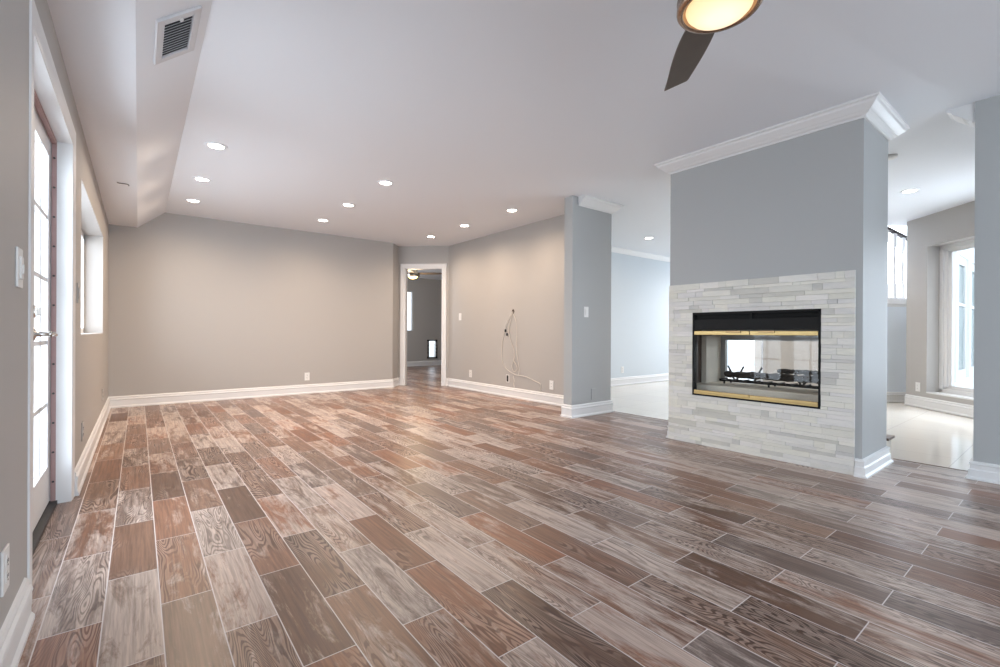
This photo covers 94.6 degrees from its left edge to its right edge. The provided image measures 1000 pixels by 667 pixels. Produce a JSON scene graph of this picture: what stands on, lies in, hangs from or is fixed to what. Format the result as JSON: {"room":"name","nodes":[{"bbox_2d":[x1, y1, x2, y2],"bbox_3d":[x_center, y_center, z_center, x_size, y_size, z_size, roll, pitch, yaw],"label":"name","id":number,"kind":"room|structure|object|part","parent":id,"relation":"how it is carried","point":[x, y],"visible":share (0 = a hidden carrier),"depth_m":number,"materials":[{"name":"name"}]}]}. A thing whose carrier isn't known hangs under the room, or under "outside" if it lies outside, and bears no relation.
{"room":"empty living room","nodes":[
{"label":"empty living room","id":0,"kind":"room"},
{"bbox_2d":[0,0,108,628],"bbox_3d":[-1.573,-0.348,1.427,0.160,2.507,10.390,0,0,-38],"label":"wall","id":1,"kind":"structure","parent":0,"point":[91,351],"depth_m":1.41,"materials":[{"name":"grey paint"}]},
{"bbox_2d":[0,543,9,596],"bbox_3d":[-1.314,0.627,1.228,0.009,0.116,0.072,0,0,-38],"label":"wall outlet","id":2,"kind":"object","parent":1,"relation":"attached to","point":[5,554],"visible":1,"depth_m":1.21,"materials":[{"name":"white plastic"}]},
{"bbox_2d":[5,555,8,567],"bbox_3d":[-1.312,0.607,1.230,0.003,0.033,0.033,0,0,-38],"label":"receptacle","id":3,"kind":"object","parent":2,"relation":"attached to","point":[6,556],"depth_m":1.23,"materials":[{"name":"grey plastic"}]},
{"bbox_2d":[5,570,8,582],"bbox_3d":[-1.312,0.647,1.230,0.003,0.033,0.033,0,0,-38],"label":"receptacle","id":4,"kind":"object","parent":2,"relation":"attached to","point":[6,571],"depth_m":1.23,"materials":[{"name":"grey plastic"}]},
{"bbox_2d":[0,577,34,666],"bbox_3d":[-0.562,0.843,0.278,0.024,0.138,3.005,0,0,-38],"label":"baseboard","id":5,"kind":"structure","parent":1,"relation":"attached to","point":[15,630],"depth_m":1.30,"materials":[{"name":"white wood"}]},
{"bbox_2d":[15,246,24,287],"bbox_3d":[-1.413,-0.193,1.363,0.014,0.116,0.072,0,0,-38],"label":"light switch","id":6,"kind":"object","parent":1,"relation":"attached to","point":[19,260],"visible":1,"depth_m":1.35,"materials":[{"name":"white plastic"}]},
{"bbox_2d":[27,0,75,584],"bbox_3d":[-2.011,-0.102,1.965,0.195,2.011,1.356,0,0,-38],"label":"door","id":7,"kind":"structure","parent":1,"relation":"in","point":[52,133],"depth_m":2.36,"materials":[{"name":"white wood"}]},
{"bbox_3d":[-2.211,-0.113,2.200,0.004,1.606,0.403,0,0,-38],"label":"pane","id":8,"kind":"part","parent":7,"relation":"part of","materials":[{"name":"clear glass"}]},
{"bbox_3d":[-2.057,0.003,2.090,0.068,0.060,0.178,0,0,-38],"label":"lever handle","id":9,"kind":"part","parent":7,"relation":"part of","materials":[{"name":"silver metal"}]},
{"bbox_2d":[77,283,79,302],"bbox_3d":[-2.447,-0.235,2.680,0.010,0.116,0.072,0,0,-38],"label":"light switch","id":10,"kind":"object","parent":1,"relation":"attached to","point":[78,287],"visible":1,"depth_m":2.67,"materials":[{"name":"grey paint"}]},
{"bbox_2d":[81,421,83,440],"bbox_3d":[-2.643,0.619,2.925,0.009,0.116,0.072,0,0,-38],"label":"wall outlet","id":11,"kind":"object","parent":1,"relation":"attached to","point":[82,423],"visible":1,"depth_m":2.90,"materials":[{"name":"grey paint"}]},
{"bbox_2d":[81,230,102,334],"bbox_3d":[-3.340,-0.477,3.669,0.182,0.966,2.220,0,0,-38],"label":"window","id":12,"kind":"structure","parent":1,"relation":"in","point":[82,234],"depth_m":4.47,"materials":[{"name":"white wood"}]},
{"bbox_3d":[-3.396,-0.479,3.625,0.040,0.962,2.220,0,0,-38],"label":"frame","id":13,"kind":"part","parent":12,"relation":"part of","materials":[{"name":"white wood"}]},
{"bbox_3d":[-3.327,0.003,3.682,0.142,0.007,2.218,0,0,-38],"label":"sill","id":14,"kind":"part","parent":12,"relation":"part of","materials":[{"name":"white wood"}]},
{"bbox_2d":[75,397,110,495],"bbox_3d":[-3.492,0.825,4.020,0.024,0.138,3.710,0,0,-38],"label":"baseboard","id":15,"kind":"structure","parent":1,"relation":"attached to","point":[82,467],"depth_m":3.22,"materials":[{"name":"white wood"}]},
{"bbox_2d":[47,0,211,227],"bbox_3d":[-1.302,-1.391,1.635,0.558,0.237,10.190,0,0,-38],"label":"ceiling","id":16,"kind":"structure","parent":0,"point":[132,110],"depth_m":2.55,"materials":[{"name":"white paint"}]},
{"bbox_2d":[153,5,201,64],"bbox_3d":[-1.516,-1.393,2.165,0.167,0.142,0.400,0,0,-38],"label":"ceiling vent","id":17,"kind":"object","parent":16,"relation":"in","point":[175,34],"visible":1,"depth_m":2.15,"materials":[{"name":"white metal"}]},
{"bbox_2d":[108,213,398,396],"bbox_3d":[-3.291,-0.361,6.725,3.990,2.507,0.310,0,0,-38],"label":"wall","id":18,"kind":"structure","parent":0,"point":[196,303],"depth_m":6.35,"materials":[{"name":"grey paint"}]},
{"bbox_2d":[109,379,393,407],"bbox_3d":[-3.209,0.824,6.583,3.631,0.138,0.024,0,0,-38],"label":"baseboard","id":19,"kind":"structure","parent":18,"relation":"attached to","point":[226,394],"depth_m":6.31,"materials":[{"name":"white wood"}]},
{"bbox_2d":[304,373,309,380],"bbox_3d":[-2.866,0.639,6.860,0.072,0.116,0.009,0,0,-38],"label":"wall outlet","id":20,"kind":"object","parent":18,"relation":"attached to","point":[306,375],"visible":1,"depth_m":6.86,"materials":[{"name":"white plastic"}]},
{"bbox_2d":[393,377,398,386],"bbox_3d":[-1.772,0.830,7.854,0.024,0.138,0.322,0,0,4],"label":"baseboard","id":21,"kind":"structure","parent":18,"relation":"attached to","point":[395,380],"depth_m":7.85,"materials":[{"name":"white"}]},
{"bbox_2d":[400,263,446,385],"bbox_3d":[-1.321,-0.153,8.030,0.808,2.107,0.148,0,0,4],"label":"door frame","id":22,"kind":"structure","parent":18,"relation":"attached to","point":[404,268],"depth_m":7.99,"materials":[{"name":"white wood"}]},
{"bbox_2d":[398,246,448,377],"bbox_3d":[-1.324,-0.353,8.042,0.978,2.507,0.120,0,0,4],"label":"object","id":23,"kind":"structure","parent":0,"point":[409,254],"depth_m":7.98,"materials":[{"name":"grey paint"}]},
{"bbox_2d":[407,277,441,360],"bbox_3d":[-2.264,-0.362,12.705,6.300,2.507,0.120,0,0,-38],"label":"wall","id":24,"kind":"structure","parent":0,"point":[426,293],"depth_m":12.77,"materials":[{"name":"grey paint"}]},
{"bbox_2d":[407,291,411,330],"bbox_3d":[-2.487,-0.605,12.529,0.210,1.070,0.040,0,0,-38],"label":"window","id":25,"kind":"structure","parent":24,"relation":"in","point":[407,291],"depth_m":12.57,"materials":[{"name":"white glass"}]},
{"bbox_2d":[407,360,440,366],"bbox_3d":[-2.257,0.822,12.625,6.180,0.138,0.024,0,0,-38],"label":"baseboard","id":26,"kind":"structure","parent":24,"relation":"attached to","point":[432,362],"depth_m":12.74,"materials":[{"name":"white wood"}]},
{"bbox_2d":[427,340,436,357],"bbox_3d":[-1.909,0.433,12.928,0.320,0.520,0.071,0,0,-38],"label":"pet door","id":27,"kind":"structure","parent":24,"relation":"in","point":[427,340],"depth_m":12.90,"materials":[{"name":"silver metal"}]},
{"bbox_2d":[448,215,563,394],"bbox_3d":[0.143,-0.344,6.728,0.120,2.507,3.300,0,0,-38],"label":"wall","id":28,"kind":"structure","parent":0,"point":[520,269],"depth_m":6.61,"materials":[{"name":"grey paint"}]},
{"bbox_2d":[447,378,563,405],"bbox_3d":[0.093,0.840,6.669,0.024,0.138,3.240,0,0,-38],"label":"baseboard","id":29,"kind":"structure","parent":28,"relation":"attached to","point":[542,397],"depth_m":6.60,"materials":[{"name":"white wood"}]},
{"bbox_2d":[512,312,518,374],"bbox_3d":[0.220,0.134,6.487,0.008,0.884,0.163,0,0,-38],"label":"cable","id":30,"kind":"object","parent":28,"relation":"attached to","point":[512,312],"visible":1,"depth_m":6.47,"materials":[{"name":"beige plastic"}]},
{"bbox_2d":[549,380,553,389],"bbox_3d":[0.663,0.665,5.954,0.009,0.116,0.072,0,0,-38],"label":"wall outlet","id":31,"kind":"object","parent":28,"relation":"attached to","point":[551,383],"visible":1,"depth_m":5.95,"materials":[{"name":"white plastic"}]},
{"bbox_2d":[18,365,999,666],"bbox_3d":[2.042,0.958,7.256,13.070,0.080,15.100,0,0,-38],"label":"floor","id":32,"kind":"structure","parent":0,"point":[422,522],"depth_m":2.00,"materials":[{"name":"brown wood"}]},
{"bbox_2d":[668,270,894,475],"bbox_3d":[2.197,0.256,3.728,0.771,1.340,1.383,0,0,-38],"label":"fireplace","id":33,"kind":"object","parent":32,"relation":"on","point":[815,428],"depth_m":3.43,"materials":[{"name":"stone"}]},
{"bbox_3d":[1.763,0.478,3.688,0.022,0.020,0.441,0,0,-38],"label":"brass trim","id":34,"kind":"part","parent":33,"relation":"part of","materials":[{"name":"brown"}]},
{"bbox_3d":[1.765,-0.004,3.687,0.022,0.032,0.441,0,0,-38],"label":"brass trim","id":35,"kind":"part","parent":33,"relation":"part of","materials":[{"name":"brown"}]},
{"bbox_3d":[1.816,-0.014,3.598,0.008,0.016,0.115,0,0,-38],"label":"handle","id":36,"kind":"part","parent":33,"relation":"part of","materials":[{"name":"gold metal"}]},
{"bbox_2d":[694,312,817,329],"bbox_3d":[1.913,-0.092,3.515,0.034,0.130,0.895,0,0,-38],"label":"hood","id":37,"kind":"object","parent":33,"relation":"attached to","point":[702,320],"depth_m":3.48,"materials":[{"name":"black metal"}]},
{"bbox_3d":[1.914,0.171,3.517,0.048,0.685,0.923,0,0,-38],"label":"frame","id":38,"kind":"part","parent":33,"relation":"part of","materials":[{"name":"black metal"}]},
{"bbox_3d":[2.162,0.262,3.733,0.410,0.480,1.090,0,0,-38],"label":"refractory panel","id":39,"kind":"part","parent":33,"relation":"part of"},
{"bbox_3d":[1.966,-0.013,3.407,0.008,0.016,0.110,0,0,-38],"label":"handle","id":40,"kind":"part","parent":33,"relation":"part of","materials":[{"name":"gold metal"}]},
{"bbox_3d":[2.251,0.362,3.761,0.164,0.150,0.863,0,0,-38],"label":"fire grate","id":41,"kind":"part","parent":33,"relation":"part of","materials":[{"name":"black metal"}]},
{"bbox_2d":[724,371,817,383],"bbox_3d":[2.221,0.353,3.723,0.072,0.064,0.824,0,0,-38],"label":"log","id":42,"kind":"object","parent":33,"relation":"on","point":[749,375],"visible":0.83,"depth_m":3.72,"materials":[{"name":"grey wood"}]},
{"bbox_3d":[2.039,0.480,3.334,0.022,0.020,0.448,0,0,-38],"label":"brass trim","id":43,"kind":"part","parent":33,"relation":"part of","materials":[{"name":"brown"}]},
{"bbox_3d":[2.042,-0.002,3.334,0.022,0.032,0.448,0,0,-38],"label":"brass trim","id":44,"kind":"part","parent":33,"relation":"part of","materials":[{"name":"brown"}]},
{"bbox_2d":[751,371,817,382],"bbox_3d":[2.315,0.354,3.720,0.073,0.068,0.605,0,0,-38],"label":"log","id":45,"kind":"object","parent":33,"relation":"on","point":[751,371],"visible":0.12,"depth_m":3.66,"materials":[{"name":"grey wood"}]},
{"bbox_2d":[777,369,817,375],"bbox_3d":[2.349,0.304,3.619,0.048,0.047,0.325,0,0,-35],"label":"log","id":46,"kind":"object","parent":45,"relation":"on","point":[781,371],"visible":0.82,"depth_m":3.62,"materials":[{"name":"grey wood"}]},
{"bbox_2d":[614,411,967,471],"bbox_3d":[2.825,0.929,3.519,0.018,0.012,4.850,0,0,-38],"label":"trim","id":47,"kind":"structure","parent":32,"relation":"on","point":[614,411],"depth_m":3.32,"materials":[{"name":"brown wood"}]},
{"bbox_2d":[165,0,999,279],"bbox_3d":[2.054,-1.539,7.254,13.070,0.100,15.100,0,0,-38],"label":"ceiling","id":48,"kind":"structure","parent":0,"point":[474,111],"depth_m":2.94,"materials":[{"name":"white paint"}]},
{"bbox_2d":[184,199,201,202],"bbox_3d":[-3.498,-1.513,5.264,0.168,0.007,0.168,0,0,-38],"label":"recessed light","id":49,"kind":"object","parent":48,"relation":"in","point":[188,200],"visible":1,"depth_m":5.25,"materials":[{"name":"white paint"}]},
{"bbox_2d":[192,176,211,181],"bbox_3d":[-2.919,-1.509,4.525,0.168,0.007,0.168,0,0,-38],"label":"recessed light","id":50,"kind":"object","parent":48,"relation":"in","point":[201,179],"visible":1,"depth_m":4.52,"materials":[{"name":"white paint"}]},
{"bbox_2d":[204,142,227,149],"bbox_3d":[-2.281,-1.505,3.711,0.168,0.007,0.168,0,0,-38],"label":"recessed light","id":51,"kind":"object","parent":48,"relation":"in","point":[213,145],"visible":1,"depth_m":3.71,"materials":[{"name":"white paint"}]},
{"bbox_2d":[316,219,329,221],"bbox_3d":[-2.358,-1.508,6.157,0.168,0.007,0.168,0,0,-38],"label":"recessed light","id":52,"kind":"object","parent":48,"relation":"in","point":[320,220],"visible":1,"depth_m":6.16,"materials":[{"name":"white paint"}]},
{"bbox_2d":[341,203,355,206],"bbox_3d":[-1.779,-1.505,5.418,0.168,0.007,0.168,0,0,-38],"label":"recessed light","id":53,"kind":"object","parent":48,"relation":"in","point":[342,204],"visible":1,"depth_m":5.42,"materials":[{"name":"white paint"}]},
{"bbox_2d":[377,180,393,185],"bbox_3d":[-1.141,-1.501,4.604,0.168,0.007,0.168,0,0,-38],"label":"recessed light","id":54,"kind":"object","parent":48,"relation":"in","point":[381,182],"visible":1,"depth_m":4.59,"materials":[{"name":"white paint"}]},
{"bbox_2d":[408,270,441,278],"bbox_3d":[-1.790,-1.317,9.499,0.941,0.386,0.941,0,0,42],"label":"ceiling fan","id":55,"kind":"object","parent":48,"relation":"hanging from","point":[413,274],"visible":0.56,"depth_m":9.43,"materials":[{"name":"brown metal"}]},
{"bbox_3d":[-1.415,-1.234,9.502,0.550,0.026,0.137,0,0,0],"label":"blade","id":56,"kind":"part","parent":55,"relation":"part of","materials":[{"name":"brown wood"}]},
{"bbox_2d":[505,208,518,211],"bbox_3d":[0.145,-1.495,5.611,0.168,0.007,0.168,0,0,-38],"label":"recessed light","id":57,"kind":"object","parent":48,"relation":"in","point":[511,209],"visible":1,"depth_m":5.61,"materials":[{"name":"white paint"}]},
{"bbox_2d":[664,0,762,90],"bbox_3d":[0.758,-1.309,1.546,1.154,0.361,1.164,0,0,-38],"label":"ceiling fan","id":58,"kind":"object","parent":48,"relation":"hanging from","point":[700,19],"visible":1,"depth_m":1.71,"materials":[{"name":"brown wood"}]},
{"bbox_3d":[0.841,-1.240,2.050,0.137,0.026,0.585,0,0,8],"label":"blade","id":59,"kind":"part","parent":58,"relation":"part of","materials":[{"name":"brown wood"}]},
{"bbox_3d":[0.788,-1.152,1.661,0.224,0.047,0.224,0,0,-38],"label":"lamp shade","id":60,"kind":"part","parent":58,"relation":"part of","materials":[{"name":"beige glass"}]},
{"bbox_2d":[888,154,897,160],"bbox_3d":[3.253,-1.466,3.849,0.100,0.028,0.100,0,0,-38],"label":"smoke detector","id":61,"kind":"object","parent":48,"relation":"attached to","point":[890,156],"visible":0.66,"depth_m":3.81,"materials":[{"name":"white plastic"}]},
{"bbox_2d":[899,188,920,193],"bbox_3d":[4.247,-1.474,4.782,0.168,0.007,0.168,0,0,-38],"label":"recessed light","id":62,"kind":"object","parent":48,"relation":"in","point":[916,189],"visible":1,"depth_m":4.78,"materials":[{"name":"white paint"}]},
{"bbox_2d":[564,195,611,404],"bbox_3d":[1.002,-0.339,5.242,0.660,2.507,0.120,0,0,-38],"label":"wall","id":63,"kind":"structure","parent":0,"point":[587,231],"depth_m":5.14,"materials":[{"name":"grey paint"}]},
{"bbox_2d":[560,404,571,418],"bbox_3d":[0.727,0.845,5.032,0.024,0.138,0.168,0,0,-38],"label":"baseboard","id":64,"kind":"structure","parent":63,"relation":"attached to","point":[566,410],"depth_m":5.03,"materials":[{"name":"white wood"}]},
{"bbox_2d":[584,307,588,316],"bbox_3d":[0.959,-0.238,5.125,0.072,0.116,0.010,0,0,-38],"label":"light switch","id":65,"kind":"object","parent":63,"relation":"attached to","point":[586,309],"visible":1,"depth_m":5.12,"materials":[{"name":"white plastic"}]},
{"bbox_2d":[572,400,613,417],"bbox_3d":[1.041,0.846,5.186,0.708,0.138,0.024,0,0,-38],"label":"baseboard","id":66,"kind":"structure","parent":63,"relation":"attached to","point":[594,408],"depth_m":5.17,"materials":[{"name":"white wood"}]},
{"bbox_2d":[591,388,595,399],"bbox_3d":[1.057,0.680,5.208,0.080,0.124,0.008,0,0,-38],"label":"blank plate","id":67,"kind":"object","parent":63,"relation":"attached to","point":[593,390],"visible":1,"depth_m":5.20,"materials":[{"name":"grey paint"}]},
{"bbox_2d":[578,195,623,213],"bbox_3d":[1.150,-1.444,5.213,0.670,0.095,0.100,0,0,-38],"label":"trim","id":68,"kind":"structure","parent":63,"relation":"attached to","point":[586,201],"depth_m":5.17,"materials":[{"name":"white wood"}]},
{"bbox_2d":[611,252,753,377],"bbox_3d":[3.619,-0.330,9.425,8.680,2.507,0.120,0,0,-38],"label":"wall","id":69,"kind":"structure","parent":0,"point":[640,341],"depth_m":8.57,"materials":[{"name":"grey paint"}]},
{"bbox_2d":[611,246,669,261],"bbox_3d":[3.458,-1.447,9.163,8.065,0.075,0.085,0,0,-38],"label":"trim","id":70,"kind":"structure","parent":69,"relation":"attached to","point":[613,249],"depth_m":8.45,"materials":[{"name":"white wood"}]},
{"bbox_2d":[611,366,753,385],"bbox_3d":[3.465,0.854,9.219,8.170,0.138,0.024,0,0,-38],"label":"baseboard","id":71,"kind":"structure","parent":69,"relation":"attached to","point":[619,381],"depth_m":8.65,"materials":[{"name":"white wood"}]},
{"bbox_2d":[670,118,887,458],"bbox_3d":[2.142,-0.332,3.689,0.580,2.507,1.370,0,0,-38],"label":"wall","id":72,"kind":"structure","parent":0,"point":[816,202],"depth_m":3.27,"materials":[{"name":"grey paint"}]},
{"bbox_2d":[654,92,878,174],"bbox_3d":[1.880,-1.439,3.478,0.100,0.095,1.570,0,0,-38],"label":"trim","id":73,"kind":"structure","parent":72,"relation":"attached to","point":[855,109],"depth_m":3.33,"materials":[{"name":"white wood"}]},
{"bbox_2d":[854,458,866,478],"bbox_3d":[2.317,0.866,2.962,0.034,0.114,0.069,0,0,-38],"label":"baseboard","id":74,"kind":"structure","parent":72,"relation":"attached to","point":[859,470],"depth_m":2.97,"materials":[{"name":"white wood"}]},
{"bbox_2d":[862,446,893,478],"bbox_3d":[2.569,0.868,3.138,0.648,0.114,0.034,0,0,-38],"label":"baseboard","id":75,"kind":"structure","parent":72,"relation":"attached to","point":[880,459],"depth_m":3.12,"materials":[{"name":"white wood"}]},
{"bbox_2d":[864,92,909,140],"bbox_3d":[2.601,-1.435,3.109,0.780,0.095,0.100,0,0,-38],"label":"trim","id":76,"kind":"structure","parent":72,"relation":"attached to","point":[882,116],"depth_m":3.08,"materials":[{"name":"white wood"}]},
{"bbox_2d":[763,341,817,388],"bbox_3d":[4.549,-0.323,6.844,0.100,2.507,1.170,0,0,-38],"label":"wall","id":77,"kind":"structure","parent":0,"point":[796,355],"depth_m":6.97,"materials":[{"name":"grey paint"}]},
{"bbox_2d":[754,226,906,384],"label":"window","id":78,"kind":"structure","parent":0,"point":[758,344],"depth_m":7.46,"materials":[{"name":"white"}]},
{"bbox_2d":[887,307,905,391],"bbox_3d":[5.308,0.270,6.352,0.801,1.330,0.100,0,0,0],"label":"wall","id":79,"kind":"structure","parent":0,"point":[896,316],"depth_m":6.30,"materials":[{"name":"white paint"}]},
{"bbox_2d":[887,392,905,401],"bbox_3d":[5.305,0.866,6.290,0.801,0.138,0.024,0,0,0],"label":"baseboard","id":80,"kind":"structure","parent":79,"relation":"attached to","point":[891,396],"depth_m":6.29,"materials":[{"name":"white wood"}]},
{"bbox_2d":[887,298,906,306],"bbox_3d":[5.301,-0.425,6.353,0.821,0.120,0.155,0,0,0],"label":"trim","id":81,"kind":"structure","parent":79,"relation":"on","point":[891,302],"depth_m":6.28,"materials":[{"name":"white wood"}]},
{"bbox_2d":[887,227,906,297],"bbox_3d":[5.409,-1.072,6.350,0.990,1.174,0.060,0,0,0],"label":"stair railing","id":82,"kind":"object","parent":81,"relation":"on","point":[903,238],"visible":0.26,"depth_m":6.33,"materials":[{"name":"grey wood"}]},
{"bbox_3d":[5.316,-1.445,6.350,0.801,0.428,0.060,0,0,0],"label":"handrail","id":83,"kind":"part","parent":82,"relation":"part of","materials":[{"name":"grey"}]},
{"bbox_2d":[906,201,974,404],"bbox_3d":[5.158,-0.317,3.312,0.200,2.507,5.558,0,0,6],"label":"wall","id":84,"kind":"structure","parent":0,"point":[926,234],"depth_m":5.76,"materials":[{"name":"grey paint"}]},
{"bbox_2d":[915,382,919,391],"bbox_3d":[5.327,0.680,5.888,0.009,0.116,0.072,0,0,6],"label":"wall outlet","id":85,"kind":"object","parent":84,"relation":"attached to","point":[917,384],"visible":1,"depth_m":5.89,"materials":[{"name":"white plastic"}]},
{"bbox_2d":[904,394,973,417],"bbox_3d":[5.057,0.867,3.475,0.024,0.138,5.258,0,0,6],"label":"baseboard","id":86,"kind":"structure","parent":84,"relation":"attached to","point":[960,409],"depth_m":5.53,"materials":[{"name":"white wood"}]},
{"bbox_2d":[926,239,973,400],"bbox_3d":[5.325,-0.170,4.875,0.204,1.827,1.750,0,0,6],"label":"window","id":87,"kind":"structure","parent":84,"relation":"in","point":[947,252],"depth_m":5.64,"materials":[{"name":"white wood"}]},
{"bbox_3d":[5.290,0.735,4.879,0.144,0.016,1.748,0,0,6],"label":"sill","id":88,"kind":"part","parent":87,"relation":"part of","materials":[{"name":"white wood"}]},
{"bbox_2d":[954,248,973,388],"bbox_3d":[9.460,-0.413,9.297,4.530,3.070,0.180,0,0,-38],"label":"glazed wing","id":89,"kind":"object","parent":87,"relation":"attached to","point":[964,259],"visible":0.42,"depth_m":8.70},
{"bbox_3d":[7.764,-0.290,7.935,0.181,2.230,0.151,0,0,-38],"label":"post","id":90,"kind":"part","parent":89,"relation":"part of","materials":[{"name":"white wood"}]},
{"bbox_3d":[8.329,-0.293,8.389,1.070,1.920,0.010,0,0,-38],"label":"pane","id":91,"kind":"part","parent":89,"relation":"part of","materials":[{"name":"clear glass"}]},
{"bbox_3d":[8.329,-0.288,8.389,1.270,2.230,0.060,0,0,-38],"label":"sash","id":92,"kind":"part","parent":89,"relation":"part of","materials":[{"name":"white wood"}]},
{"bbox_3d":[8.900,-0.285,8.835,0.181,2.230,0.151,0,0,-38],"label":"post","id":93,"kind":"part","parent":89,"relation":"part of","materials":[{"name":"white wood"}]},
{"bbox_3d":[9.466,-0.283,9.289,1.270,2.230,0.060,0,0,-38],"label":"sash","id":94,"kind":"part","parent":89,"relation":"part of","materials":[{"name":"white wood"}]},
{"bbox_3d":[9.466,-0.288,9.289,1.070,1.920,0.010,0,0,-38],"label":"pane","id":95,"kind":"part","parent":89,"relation":"part of","materials":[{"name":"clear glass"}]},
{"bbox_2d":[973,95,999,464],"bbox_3d":[4.191,-0.320,1.601,0.170,2.507,3.555,0,0,-38],"label":"wall","id":96,"kind":"structure","parent":0,"point":[986,410],"depth_m":2.90,"materials":[{"name":"grey paint"}]},
{"bbox_2d":[946,102,974,126],"bbox_3d":[3.062,-1.418,3.055,0.160,0.125,0.135,0,0,-38],"label":"trim","id":97,"kind":"structure","parent":96,"relation":"attached to","point":[965,114],"depth_m":3.00,"materials":[{"name":"white wood"}]},
{"bbox_2d":[965,461,999,483],"bbox_3d":[4.063,0.876,1.592,0.034,0.114,3.489,0,0,-38],"label":"baseboard","id":98,"kind":"structure","parent":96,"relation":"attached to","point":[979,471],"depth_m":2.90,"materials":[{"name":"white wood"}]},
{"label":"outside","id":99,"kind":"structure","parent":0,"visible":0},
{"bbox_2d":[429,344,433,356],"bbox_3d":[0.848,1.142,7.021,70.000,0.140,70.000,0,0,-38],"label":"ground","id":100,"kind":"structure","parent":99,"point":[431,346],"depth_m":27.89,"materials":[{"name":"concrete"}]},
{"bbox_3d":[0.186,-0.314,6.571,0.002,0.065,0.052,0,0,-38],"label":"cable hole","id":101,"kind":"object","parent":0,"visible":0},
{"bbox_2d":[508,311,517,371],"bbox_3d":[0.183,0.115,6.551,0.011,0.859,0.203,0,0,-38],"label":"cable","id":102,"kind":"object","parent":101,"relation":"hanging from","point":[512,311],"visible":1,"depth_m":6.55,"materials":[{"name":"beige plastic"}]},
{"bbox_2d":[501,314,540,390],"bbox_3d":[0.283,0.222,6.439,0.011,1.068,0.848,0,0,-38],"label":"cable","id":103,"kind":"object","parent":101,"relation":"hanging from","point":[511,314],"visible":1,"depth_m":6.64,"materials":[{"name":"beige plastic"}]}
]}

